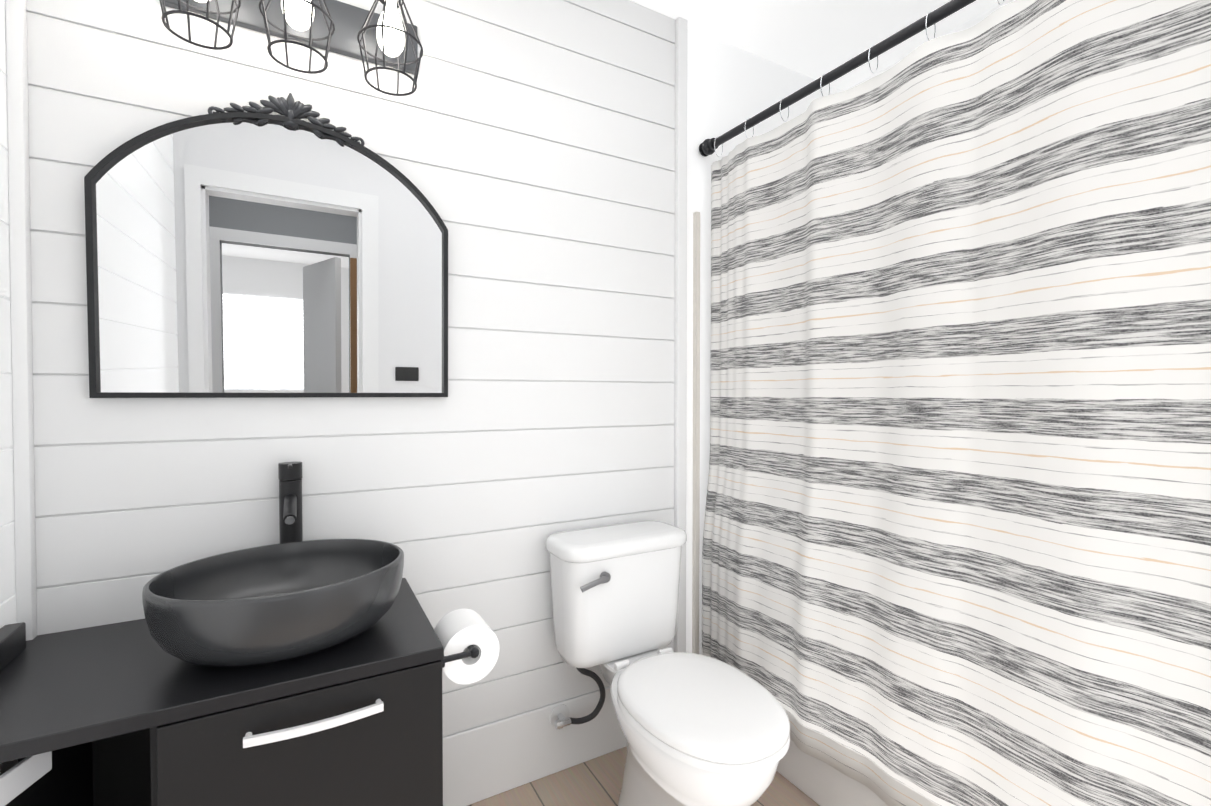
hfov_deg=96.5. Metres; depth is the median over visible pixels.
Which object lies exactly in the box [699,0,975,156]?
curtain rod
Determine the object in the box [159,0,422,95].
sconce
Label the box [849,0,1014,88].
wall
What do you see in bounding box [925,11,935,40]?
curtain ring
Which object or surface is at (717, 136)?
curtain ring
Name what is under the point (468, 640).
toilet paper holder
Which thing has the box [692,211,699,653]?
trim
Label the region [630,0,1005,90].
ceiling
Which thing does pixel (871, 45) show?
curtain ring
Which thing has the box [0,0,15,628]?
wall
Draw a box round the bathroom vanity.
[0,578,443,805]
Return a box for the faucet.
[278,462,302,542]
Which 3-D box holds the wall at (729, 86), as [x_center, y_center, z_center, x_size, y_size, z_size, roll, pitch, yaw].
[-0.108,-0.087,1.736,2.700,2.440,0.100,-1,1,-29]
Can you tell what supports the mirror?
attached to the wall at (526, 148)
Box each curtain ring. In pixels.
[714,136,722,156]
[780,97,788,121]
[820,73,829,95]
[868,45,878,73]
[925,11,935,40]
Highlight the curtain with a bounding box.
[702,0,1210,805]
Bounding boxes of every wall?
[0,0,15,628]
[26,0,674,736]
[686,27,841,654]
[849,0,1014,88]
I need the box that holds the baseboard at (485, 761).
[443,686,626,805]
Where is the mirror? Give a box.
[84,93,447,397]
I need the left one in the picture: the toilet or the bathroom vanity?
the bathroom vanity
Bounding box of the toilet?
[546,520,789,805]
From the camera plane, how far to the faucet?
1.25 m
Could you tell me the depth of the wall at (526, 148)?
1.49 m
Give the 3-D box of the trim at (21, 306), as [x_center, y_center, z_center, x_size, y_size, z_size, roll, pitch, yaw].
[-0.445,-0.082,1.470,1.652,2.439,0.036,-1,1,-29]
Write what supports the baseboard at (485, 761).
attached to the wall at (526, 148)
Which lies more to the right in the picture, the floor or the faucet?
the floor
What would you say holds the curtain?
hanging from the curtain ring at (929, 11)
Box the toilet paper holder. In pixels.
[434,609,498,683]
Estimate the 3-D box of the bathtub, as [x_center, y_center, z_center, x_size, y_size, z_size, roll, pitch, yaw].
[1.082,0.908,1.419,0.740,0.460,1.614,-1,1,-29]
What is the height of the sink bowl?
0.146 m
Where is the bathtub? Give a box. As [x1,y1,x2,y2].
[776,739,887,805]
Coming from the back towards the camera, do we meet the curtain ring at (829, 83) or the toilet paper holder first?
the curtain ring at (829, 83)
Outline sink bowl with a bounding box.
[142,539,403,665]
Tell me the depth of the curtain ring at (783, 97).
1.60 m
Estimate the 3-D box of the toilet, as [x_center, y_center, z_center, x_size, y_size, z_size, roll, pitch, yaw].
[0.155,0.764,1.415,0.424,0.748,0.718,-1,1,-29]
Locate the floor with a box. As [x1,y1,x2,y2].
[468,746,819,805]
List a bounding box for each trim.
[5,0,687,652]
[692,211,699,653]

